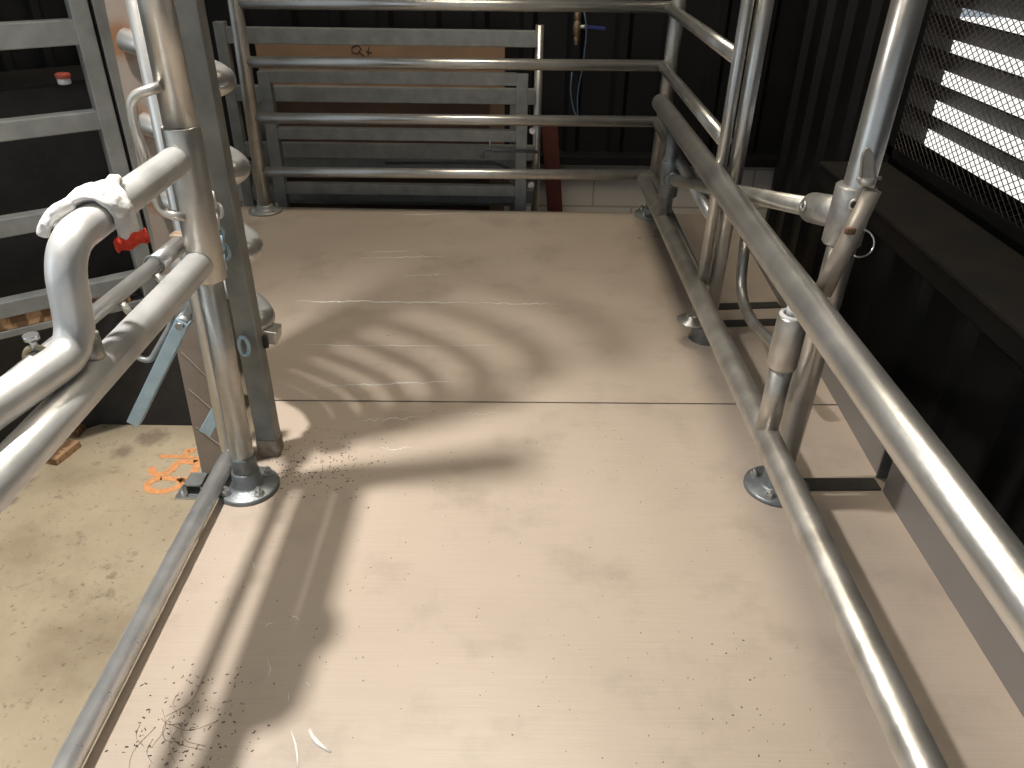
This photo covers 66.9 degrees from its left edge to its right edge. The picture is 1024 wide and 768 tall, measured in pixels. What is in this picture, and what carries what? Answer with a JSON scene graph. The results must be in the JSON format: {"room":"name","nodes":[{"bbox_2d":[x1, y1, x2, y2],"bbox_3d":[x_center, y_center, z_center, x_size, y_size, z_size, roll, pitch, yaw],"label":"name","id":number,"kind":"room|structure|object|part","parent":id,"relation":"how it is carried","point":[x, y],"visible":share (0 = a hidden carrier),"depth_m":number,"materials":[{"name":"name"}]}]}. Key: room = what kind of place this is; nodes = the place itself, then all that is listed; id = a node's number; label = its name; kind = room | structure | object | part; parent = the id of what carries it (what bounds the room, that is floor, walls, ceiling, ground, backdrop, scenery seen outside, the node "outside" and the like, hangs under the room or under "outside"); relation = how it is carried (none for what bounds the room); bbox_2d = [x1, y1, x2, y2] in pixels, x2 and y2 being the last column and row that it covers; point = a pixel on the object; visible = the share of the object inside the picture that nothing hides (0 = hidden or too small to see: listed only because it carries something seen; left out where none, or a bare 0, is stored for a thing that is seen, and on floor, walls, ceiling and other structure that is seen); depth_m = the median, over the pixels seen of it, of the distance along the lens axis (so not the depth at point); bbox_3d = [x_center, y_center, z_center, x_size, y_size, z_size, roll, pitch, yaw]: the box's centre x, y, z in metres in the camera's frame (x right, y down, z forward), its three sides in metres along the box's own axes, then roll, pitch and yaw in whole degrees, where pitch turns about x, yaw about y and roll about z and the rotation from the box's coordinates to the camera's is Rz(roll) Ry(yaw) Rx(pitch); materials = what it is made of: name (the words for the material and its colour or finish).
{"room":"livestock handling barn","nodes":[
{"label":"livestock handling barn","id":0,"kind":"room"},
{"bbox_2d":[0,0,102,71],"bbox_3d":[-2.038,-1.294,1.248,2.449,3.650,0.025,-20,37,-30],"label":"wall","id":1,"kind":"structure","parent":0,"point":[10,10],"depth_m":2.11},
{"bbox_2d":[0,82,157,442],"bbox_3d":[-1.959,-0.083,1.811,2.419,1.000,0.100,-20,37,-30],"label":"wall","id":2,"kind":"structure","parent":0,"point":[39,172],"depth_m":2.08,"materials":[{"name":"black metal"}]},
{"bbox_2d":[0,65,106,89],"bbox_3d":[-1.989,-0.538,1.588,2.419,0.008,0.230,-20,37,-30],"label":"trim","id":3,"kind":"structure","parent":2,"relation":"on","point":[27,78],"depth_m":2.02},
{"bbox_2d":[54,72,70,84],"bbox_3d":[-1.126,-0.767,1.946,0.036,0.026,0.036,1,32,0],"label":"container","id":4,"kind":"object","parent":3,"relation":"on","point":[63,78],"visible":1,"depth_m":1.94,"materials":[{"name":"white plastic"}]},
{"bbox_2d":[0,298,253,767],"bbox_3d":[-0.901,0.804,1.441,4.620,0.100,6.600,1,32,0],"label":"floor","id":5,"kind":"structure","parent":0,"point":[83,542],"depth_m":1.92,"materials":[{"name":"concrete"}]},
{"bbox_2d":[46,439,80,465],"bbox_3d":[-1.388,0.193,2.308,0.160,0.022,0.100,8,32,12],"label":"timber offcut","id":6,"kind":"object","parent":5,"relation":"on","point":[69,446],"visible":0.44,"depth_m":2.29,"materials":[{"name":"brown wood"}]},
{"bbox_2d":[69,424,85,436],"bbox_3d":[-1.407,0.139,2.395,0.160,0.022,0.055,1,32,0],"label":"timber offcut","id":7,"kind":"object","parent":5,"relation":"on","point":[80,429],"visible":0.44,"depth_m":2.38,"materials":[{"name":"brown wood"}]},
{"bbox_2d":[0,0,160,338],"bbox_3d":[-1.775,-0.253,1.566,1.984,1.550,0.061,-20,37,-30],"label":"gate","id":8,"kind":"object","parent":5,"relation":"on","point":[78,30],"visible":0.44,"depth_m":1.90,"materials":[{"name":"grey metal"}]},
{"bbox_3d":[-1.807,-0.189,1.582,1.899,0.045,0.040,-20,37,-30],"label":"rail","id":9,"kind":"part","parent":8,"relation":"part of","materials":[{"name":"grey metal"}]},
{"bbox_3d":[-1.803,-0.552,1.359,1.899,0.055,0.040,-20,37,-30],"label":"rail","id":10,"kind":"part","parent":8,"relation":"part of","materials":[{"name":"grey metal"}]},
{"bbox_3d":[-1.805,-0.381,1.464,1.899,0.045,0.040,-20,37,-30],"label":"rail","id":11,"kind":"part","parent":8,"relation":"part of","materials":[{"name":"grey metal"}]},
{"bbox_2d":[0,296,130,331],"bbox_3d":[-1.787,0.011,1.728,1.759,0.036,0.030,-20,37,-30],"label":"batten","id":12,"kind":"object","parent":8,"relation":"on","point":[31,318],"visible":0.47,"depth_m":2.03,"materials":[{"name":"brown wood"}]},
{"bbox_3d":[-1.810,-0.013,1.691,1.899,0.042,0.040,-20,37,-30],"label":"rail","id":13,"kind":"part","parent":8,"relation":"part of","materials":[{"name":"grey metal"}]},
{"bbox_3d":[-1.810,0.044,1.726,1.899,0.018,0.034,-20,37,-30],"label":"rail","id":14,"kind":"part","parent":8,"relation":"part of","materials":[{"name":"silver metal"}]},
{"bbox_2d":[143,448,199,493],"bbox_3d":[-0.981,0.251,2.242,0.150,0.001,0.205,-8,33,-14],"label":"spray mark","id":15,"kind":"object","parent":5,"relation":"on","point":[159,476],"visible":0.91,"depth_m":2.23,"materials":[{"name":"orange paint"}]},
{"bbox_2d":[125,0,229,451],"bbox_3d":[-0.635,-0.223,1.541,0.055,1.550,0.035,1,32,0],"label":"upright","id":16,"kind":"object","parent":5,"relation":"on","point":[131,5],"visible":0.26,"depth_m":1.46,"materials":[{"name":"silver metal"}]},
{"bbox_2d":[127,274,192,426],"bbox_3d":[-0.756,-0.068,1.697,0.243,0.369,0.059,1,32,0],"label":"lever","id":17,"kind":"object","parent":16,"relation":"attached to","point":[182,323],"visible":0.65,"depth_m":1.69,"materials":[{"name":"blue metal"}]},
{"bbox_2d":[136,315,174,362],"bbox_3d":[-0.788,-0.114,1.697,0.118,0.156,0.014,1,32,0],"label":"rod","id":18,"kind":"object","parent":17,"relation":"hanging from","point":[157,348],"visible":0.52,"depth_m":1.71,"materials":[{"name":"silver metal"}]},
{"bbox_3d":[-0.669,-0.181,1.639,0.072,0.102,0.030,1,32,0],"label":"link plate","id":19,"kind":"part","parent":17,"relation":"part of","materials":[{"name":"silver metal"}]},
{"bbox_2d":[199,408,215,435],"bbox_3d":[-0.666,0.063,1.752,0.088,0.116,0.032,1,32,0],"label":"lever","id":20,"kind":"object","parent":16,"relation":"attached to","point":[209,425],"visible":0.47,"depth_m":1.75,"materials":[{"name":"blue metal"}]},
{"bbox_2d":[175,472,208,499],"bbox_3d":[-0.886,0.283,2.151,0.085,0.044,0.065,1,32,0],"label":"bracket","id":21,"kind":"object","parent":5,"relation":"on","point":[195,481],"visible":0.7,"depth_m":2.14,"materials":[{"name":"metal"}]},
{"bbox_3d":[-0.886,0.300,2.161,0.085,0.004,0.065,1,32,0],"label":"plate","id":22,"kind":"part","parent":21,"relation":"part of","materials":[{"name":"silver metal"}]},
{"bbox_2d":[104,0,281,474],"bbox_3d":[-0.662,-0.544,1.585,0.424,2.050,0.108,22,38,31],"label":"metal post","id":23,"kind":"object","parent":5,"relation":"on","point":[189,355],"visible":0.38,"depth_m":1.70,"materials":[{"name":"metal"}]},
{"bbox_3d":[-0.775,-0.591,1.659,0.166,2.050,0.010,1,32,0],"label":"plate","id":24,"kind":"part","parent":23,"relation":"part of","materials":[{"name":"grey metal"}]},
{"bbox_2d":[213,21,543,210],"bbox_3d":[-0.548,-1.050,3.421,1.346,0.992,0.044,1,32,0],"label":"metal gate","id":25,"kind":"object","parent":5,"relation":"on","point":[223,33],"visible":0.68,"depth_m":3.29,"materials":[{"name":"grey metal"}]},
{"bbox_3d":[-0.535,-1.428,3.188,1.272,0.062,0.038,1,32,0],"label":"rail","id":26,"kind":"part","parent":25,"relation":"part of","materials":[{"name":"grey metal"}]},
{"bbox_3d":[-0.538,-1.235,3.307,1.272,0.062,0.038,1,32,0],"label":"rail","id":27,"kind":"part","parent":25,"relation":"part of","materials":[{"name":"grey metal"}]},
{"bbox_3d":[-0.540,-1.032,3.432,1.272,0.062,0.038,1,32,0],"label":"rail","id":28,"kind":"part","parent":25,"relation":"part of","materials":[{"name":"grey metal"}]},
{"bbox_3d":[-0.543,-0.866,3.534,1.272,0.062,0.038,1,32,0],"label":"rail","id":29,"kind":"part","parent":25,"relation":"part of","materials":[{"name":"grey metal"}]},
{"bbox_2d":[255,44,504,210],"bbox_3d":[-0.576,-1.101,3.577,1.080,0.915,0.015,1,32,0],"label":"cardboard sheet","id":30,"kind":"object","parent":5,"relation":"on","point":[299,50],"visible":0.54,"depth_m":3.37,"materials":[{"name":"brown cardboard"}]},
{"bbox_2d":[276,102,489,210],"bbox_3d":[-0.596,-0.992,3.618,0.982,0.685,0.010,1,32,0],"label":"cardboard sheet","id":31,"kind":"object","parent":5,"relation":"on","point":[282,107],"visible":0.02,"depth_m":3.50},
{"bbox_2d":[257,101,515,210],"bbox_3d":[-0.557,-0.961,3.593,1.180,0.660,0.044,1,32,0],"label":"panel","id":32,"kind":"object","parent":5,"relation":"on","point":[289,162],"visible":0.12,"depth_m":3.54,"materials":[{"name":"grey metal"}]},
{"bbox_3d":[-0.557,-1.021,3.556,1.090,0.055,0.038,1,32,0],"label":"rail","id":33,"kind":"part","parent":32,"relation":"part of","materials":[{"name":"grey metal"}]},
{"bbox_3d":[-0.559,-0.876,3.645,1.090,0.055,0.038,1,32,0],"label":"rail","id":34,"kind":"part","parent":32,"relation":"part of","materials":[{"name":"grey metal"}]},
{"bbox_2d":[257,69,535,210],"bbox_3d":[-0.468,-0.911,3.353,1.130,0.828,0.044,1,32,0],"label":"panel","id":35,"kind":"object","parent":5,"relation":"on","point":[275,133],"visible":0.76,"depth_m":3.25,"materials":[{"name":"metal"}]},
{"bbox_3d":[-0.481,-1.244,3.148,0.999,0.046,0.038,1,32,0],"label":"rail","id":36,"kind":"part","parent":35,"relation":"part of","materials":[{"name":"grey metal"}]},
{"bbox_3d":[-0.484,-1.053,3.266,0.999,0.046,0.038,1,32,0],"label":"rail","id":37,"kind":"part","parent":35,"relation":"part of","materials":[{"name":"grey metal"}]},
{"bbox_3d":[-0.486,-0.853,3.389,0.999,0.046,0.038,1,32,0],"label":"rail","id":38,"kind":"part","parent":35,"relation":"part of","materials":[{"name":"grey metal"}]},
{"bbox_2d":[385,140,537,168],"bbox_3d":[-0.214,-0.968,3.278,0.649,0.128,0.027,1,32,0],"label":"rod","id":39,"kind":"object","parent":35,"relation":"attached to","point":[492,149],"visible":1,"depth_m":3.28,"materials":[{"name":"metal"}]},
{"bbox_3d":[-0.269,-0.927,3.294,0.542,0.040,0.012,1,32,0],"label":"bent rod","id":40,"kind":"part","parent":39,"relation":"part of","materials":[{"name":"metal"}]},
{"bbox_3d":[-0.012,-0.975,3.275,0.243,0.044,0.013,1,32,0],"label":"rod","id":41,"kind":"part","parent":39,"relation":"part of","materials":[{"name":"grey metal"}]},
{"bbox_2d":[542,126,562,211],"bbox_3d":[0.198,-0.982,3.738,0.130,0.564,0.030,1,32,0],"label":"board","id":42,"kind":"object","parent":5,"relation":"on","point":[550,138],"visible":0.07,"depth_m":3.68,"materials":[{"name":"red paint"}]},
{"bbox_2d":[83,206,1023,767],"bbox_3d":[-0.126,0.457,1.636,2.080,0.305,4.107,1,32,0],"label":"deck","id":43,"kind":"object","parent":5,"relation":"on","point":[566,323],"depth_m":1.55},
{"bbox_2d":[50,450,231,767],"bbox_3d":[-0.650,0.755,0.801,0.039,0.039,2.265,1,32,0],"label":"tube","id":44,"kind":"object","parent":43,"relation":"on","point":[81,737],"visible":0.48,"depth_m":1.32,"materials":[{"name":"metal"}]},
{"bbox_2d":[129,676,216,765],"bbox_3d":[-0.536,0.538,1.212,0.148,0.001,0.133,-20,37,-30],"label":"hair clump","id":45,"kind":"object","parent":43,"relation":"on","point":[203,676],"visible":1,"depth_m":1.21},
{"bbox_2d":[137,0,279,506],"bbox_3d":[-0.576,-0.304,1.389,0.136,1.251,0.136,1,32,0],"label":"gate post","id":46,"kind":"object","parent":43,"relation":"on","point":[248,484],"visible":0.94,"depth_m":1.48,"materials":[{"name":"metal"}]},
{"bbox_2d":[0,81,226,514],"bbox_3d":[-0.603,-0.086,0.933,0.125,0.356,1.070,1,32,1],"label":"metal railing","id":47,"kind":"object","parent":46,"relation":"attached to","point":[77,368],"visible":0.98,"depth_m":1.02,"materials":[{"name":"metal"}]},
{"bbox_2d":[36,174,149,252],"bbox_3d":[-0.577,-0.227,1.069,0.097,0.098,0.148,21,37,29],"label":"glove","id":48,"kind":"object","parent":47,"relation":"on","point":[108,192],"visible":0.94,"depth_m":1.06,"materials":[{"name":"white fabric"}]},
{"bbox_2d":[2,231,184,375],"bbox_3d":[-0.633,-0.072,1.116,0.050,0.083,0.869,1,32,1],"label":"bolt","id":49,"kind":"object","parent":47,"relation":"attached to","point":[155,264],"visible":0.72,"depth_m":1.26,"materials":[{"name":"metal"}]},
{"bbox_3d":[-0.595,-0.089,0.973,0.080,0.186,0.912,3,32,4],"label":"rail","id":50,"kind":"part","parent":47,"relation":"part of","materials":[{"name":"metal"}]},
{"bbox_3d":[-0.576,0.035,0.992,0.051,0.061,1.046,1,32,0],"label":"rail","id":51,"kind":"part","parent":47,"relation":"part of","materials":[{"name":"metal"}]},
{"bbox_3d":[-0.598,-0.388,1.307,0.070,0.236,0.017,1,32,0],"label":"bent handle","id":52,"kind":"part","parent":47,"relation":"part of","materials":[{"name":"silver metal"}]},
{"bbox_2d":[175,0,283,456],"bbox_3d":[-0.560,-0.368,1.494,0.050,1.250,0.062,1,32,0],"label":"square post","id":53,"kind":"object","parent":43,"relation":"on","point":[192,16],"visible":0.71,"depth_m":1.52,"materials":[{"name":"grey metal"}]},
{"bbox_2d":[212,191,231,269],"bbox_3d":[-0.564,-0.294,1.496,0.025,0.161,0.019,20,36,28],"label":"chain","id":54,"kind":"object","parent":53,"relation":"hanging from","point":[222,235],"visible":0.59,"depth_m":1.50,"materials":[{"name":"grey metal"}]},
{"bbox_2d":[227,0,686,220],"bbox_3d":[-0.218,-1.252,2.937,1.762,1.251,0.152,1,32,0],"label":"metal railing","id":55,"kind":"object","parent":43,"relation":"on","point":[264,207],"visible":0.8,"depth_m":2.95,"materials":[{"name":"metal"}]},
{"bbox_3d":[-1.020,-1.259,2.932,0.070,1.251,0.053,1,32,0],"label":"post","id":56,"kind":"part","parent":55,"relation":"part of","materials":[{"name":"silver metal"}]},
{"bbox_3d":[-0.207,-1.394,2.849,1.610,0.045,0.041,1,32,0],"label":"rail","id":57,"kind":"part","parent":55,"relation":"part of","materials":[{"name":"silver metal"}]},
{"bbox_3d":[-0.209,-1.221,2.955,1.610,0.045,0.041,1,32,0],"label":"rail","id":58,"kind":"part","parent":55,"relation":"part of","materials":[{"name":"silver metal"}]},
{"bbox_3d":[-0.211,-1.044,3.063,1.610,0.045,0.041,1,32,0],"label":"rail","id":59,"kind":"part","parent":55,"relation":"part of","materials":[{"name":"silver metal"}]},
{"bbox_3d":[-0.214,-0.862,3.176,1.610,0.045,0.041,1,32,0],"label":"rail","id":60,"kind":"part","parent":55,"relation":"part of","materials":[{"name":"silver metal"}]},
{"bbox_3d":[0.606,-1.244,2.942,0.081,1.251,0.056,1,32,0],"label":"post","id":61,"kind":"part","parent":55,"relation":"part of","materials":[{"name":"silver metal"}]},
{"bbox_2d":[649,0,753,327],"bbox_3d":[0.544,-0.961,2.424,0.096,1.190,1.137,1,32,0],"label":"barrier","id":62,"kind":"object","parent":55,"relation":"attached to","point":[734,53],"visible":0.79,"depth_m":2.16,"materials":[{"name":"silver metal"}]},
{"bbox_3d":[0.560,-0.559,2.701,0.038,0.038,1.085,1,32,1],"label":"rail","id":63,"kind":"part","parent":62,"relation":"part of","materials":[{"name":"silver metal"}]},
{"bbox_3d":[0.563,-0.741,2.589,0.038,0.038,1.085,1,32,1],"label":"rail","id":64,"kind":"part","parent":62,"relation":"part of","materials":[{"name":"silver metal"}]},
{"bbox_3d":[0.565,-0.918,2.481,0.038,0.038,1.085,1,32,1],"label":"rail","id":65,"kind":"part","parent":62,"relation":"part of","materials":[{"name":"silver metal"}]},
{"bbox_3d":[0.567,-1.091,2.374,0.038,0.038,1.085,1,32,1],"label":"rail","id":66,"kind":"part","parent":62,"relation":"part of","materials":[{"name":"silver metal"}]},
{"bbox_2d":[105,410,844,767],"bbox_3d":[-0.055,0.422,1.411,1.125,0.001,1.356,1,32,0],"label":"dirt","id":67,"kind":"object","parent":43,"relation":"on","point":[166,763],"visible":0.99,"depth_m":1.28,"materials":[{"name":"black soil"}]},
{"bbox_2d":[690,0,773,345],"bbox_3d":[0.589,-0.668,2.005,0.090,1.250,0.090,1,32,0],"label":"post","id":68,"kind":"object","parent":43,"relation":"on","point":[762,14],"visible":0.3,"depth_m":2.00,"materials":[{"name":"silver metal"}]},
{"bbox_2d":[736,236,772,348],"bbox_3d":[0.667,-0.214,2.059,0.038,0.190,0.547,1,32,0],"label":"hoop","id":69,"kind":"object","parent":68,"relation":"attached to","point":[753,323],"visible":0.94,"depth_m":2.21},
{"bbox_2d":[637,94,1023,767],"bbox_3d":[0.523,-0.069,1.568,0.062,0.400,3.458,1,32,0],"label":"metal railing","id":70,"kind":"object","parent":68,"relation":"attached to","point":[988,548],"visible":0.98,"depth_m":1.19,"materials":[{"name":"silver metal"}]},
{"bbox_2d":[816,147,881,297],"bbox_3d":[0.588,-0.271,1.336,0.079,0.267,0.050,1,32,0],"label":"pin","id":71,"kind":"object","parent":70,"relation":"attached to","point":[850,235],"visible":0.98,"depth_m":1.33,"materials":[{"name":"metal"}]},
{"bbox_3d":[0.748,-0.254,2.523,0.251,0.005,0.040,-2,32,-5],"label":"slide strip","id":72,"kind":"part","parent":43,"relation":"part of","materials":[{"name":"black metal"}]},
{"bbox_3d":[0.763,-0.192,2.422,0.201,0.005,0.040,-2,32,-4],"label":"slide strip","id":73,"kind":"part","parent":43,"relation":"part of","materials":[{"name":"black metal"}]},
{"bbox_2d":[750,251,786,308],"bbox_3d":[0.881,-0.357,2.615,0.041,0.027,0.475,1,32,1],"label":"kick plate","id":74,"kind":"object","parent":43,"relation":"on","point":[778,296],"depth_m":2.61,"materials":[{"name":"metal"}]},
{"bbox_2d":[743,0,927,507],"bbox_3d":[0.599,-0.301,1.409,0.144,1.251,0.144,1,32,0],"label":"post","id":75,"kind":"object","parent":43,"relation":"on","point":[904,18],"visible":0.48,"depth_m":1.32,"materials":[{"name":"metal"}]},
{"bbox_2d":[658,159,876,248],"bbox_3d":[0.575,-0.498,2.017,0.073,0.427,1.326,-1,32,-3],"label":"tube","id":76,"kind":"object","parent":75,"relation":"attached to","point":[832,212],"visible":0.77,"depth_m":1.52,"materials":[{"name":"silver metal"}]},
{"bbox_3d":[0.740,0.226,1.744,0.166,0.005,0.040,0,32,-1],"label":"slide strip","id":77,"kind":"part","parent":43,"relation":"part of","materials":[{"name":"black metal"}]},
{"bbox_2d":[821,361,892,477],"bbox_3d":[0.857,0.081,1.907,0.041,0.078,0.460,1,32,1],"label":"kick plate","id":78,"kind":"object","parent":43,"relation":"on","point":[877,454],"depth_m":1.88,"materials":[{"name":"metal"}]},
{"bbox_2d":[883,461,1023,716],"bbox_3d":[0.837,0.744,0.717,0.036,0.200,2.252,1,32,0],"label":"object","id":79,"kind":"object","parent":43,"relation":"on","point":[992,636],"visible":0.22,"depth_m":1.42,"materials":[{"name":"metal"}]},
{"bbox_2d":[95,294,191,424],"bbox_3d":[-1.109,-0.065,2.334,0.460,0.440,0.030,1,32,0],"label":"wall","id":80,"kind":"structure","parent":0,"point":[169,406],"depth_m":2.38,"materials":[{"name":"black metal"}]},
{"bbox_2d":[204,0,804,218],"bbox_3d":[-0.868,-2.433,3.125,4.600,3.650,0.140,1,32,0],"label":"wall","id":81,"kind":"structure","parent":0,"point":[625,36],"depth_m":3.66,"materials":[{"name":"black metal"}]},
{"bbox_2d":[232,146,776,167],"bbox_3d":[-0.935,-1.134,3.830,4.500,0.044,0.100,1,32,0],"label":"trim","id":82,"kind":"structure","parent":81,"relation":"attached to","point":[767,160],"depth_m":3.79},
{"bbox_2d":[573,12,604,44],"bbox_3d":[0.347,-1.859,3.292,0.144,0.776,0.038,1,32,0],"label":"valve","id":83,"kind":"object","parent":81,"relation":"attached to","point":[577,26],"visible":0.86,"depth_m":3.44,"materials":[{"name":"gold metal"}]},
{"bbox_2d":[570,12,586,114],"bbox_3d":[0.299,-1.441,3.502,0.064,0.454,0.006,1,32,0],"label":"cord","id":84,"kind":"object","parent":83,"relation":"hanging from","point":[584,12],"visible":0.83,"depth_m":3.53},
{"bbox_3d":[0.372,-1.585,3.448,0.086,0.020,0.014,1,32,0],"label":"lever","id":85,"kind":"part","parent":83,"relation":"part of","materials":[{"name":"blue plastic"}]},
{"bbox_2d":[765,0,1023,269],"bbox_3d":[1.319,-1.000,0.842,0.068,3.650,5.300,1,32,0],"label":"wall","id":86,"kind":"structure","parent":0,"point":[838,41],"depth_m":3.24,"materials":[{"name":"black metal"}]},
{"bbox_2d":[820,161,1023,338],"bbox_3d":[1.179,0.308,0.955,0.235,0.012,4.120,1,32,0],"label":"trim","id":87,"kind":"structure","parent":86,"relation":"attached to","point":[989,269],"depth_m":2.06,"materials":[{"name":"black metal"}]},
{"bbox_2d":[886,0,1023,245],"bbox_3d":[1.333,-0.739,1.540,0.123,1.105,2.115,1,32,0],"label":"mesh screen","id":88,"kind":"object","parent":86,"relation":"in","point":[941,24],"depth_m":2.26,"materials":[{"name":"black metal"}]},
{"bbox_3d":[1.340,-0.312,1.802,0.082,0.075,1.925,1,32,0],"label":"louvre blade","id":89,"kind":"part","parent":88,"relation":"part of","materials":[{"name":"white metal"}]},
{"bbox_3d":[1.341,-0.389,1.755,0.082,0.075,1.925,1,32,0],"label":"louvre blade","id":90,"kind":"part","parent":88,"relation":"part of","materials":[{"name":"white metal"}]},
{"bbox_3d":[1.342,-0.466,1.707,0.082,0.075,1.925,1,32,0],"label":"louvre blade","id":91,"kind":"part","parent":88,"relation":"part of","materials":[{"name":"white metal"}]},
{"bbox_3d":[1.343,-0.543,1.660,0.082,0.075,1.925,1,32,0],"label":"louvre blade","id":92,"kind":"part","parent":88,"relation":"part of","materials":[{"name":"white metal"}]},
{"bbox_3d":[1.344,-0.620,1.612,0.082,0.075,1.925,1,32,0],"label":"louvre blade","id":93,"kind":"part","parent":88,"relation":"part of","materials":[{"name":"white metal"}]},
{"bbox_3d":[1.345,-0.697,1.565,0.082,0.075,1.925,1,32,0],"label":"louvre blade","id":94,"kind":"part","parent":88,"relation":"part of","materials":[{"name":"white metal"}]},
{"bbox_2d":[805,166,1023,544],"bbox_3d":[1.080,0.586,1.127,0.031,0.645,4.120,1,32,0],"label":"wall","id":95,"kind":"structure","parent":0,"point":[959,365],"depth_m":1.95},
{"label":"outside","id":96,"kind":"structure","parent":0,"visible":0},
{"bbox_2d":[924,17,1023,202],"bbox_3d":[7.753,-0.193,3.341,12.500,0.100,22.000,1,32,0],"label":"window","id":97,"kind":"structure","parent":96,"point":[1017,24],"depth_m":6.45,"materials":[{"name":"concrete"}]}
]}

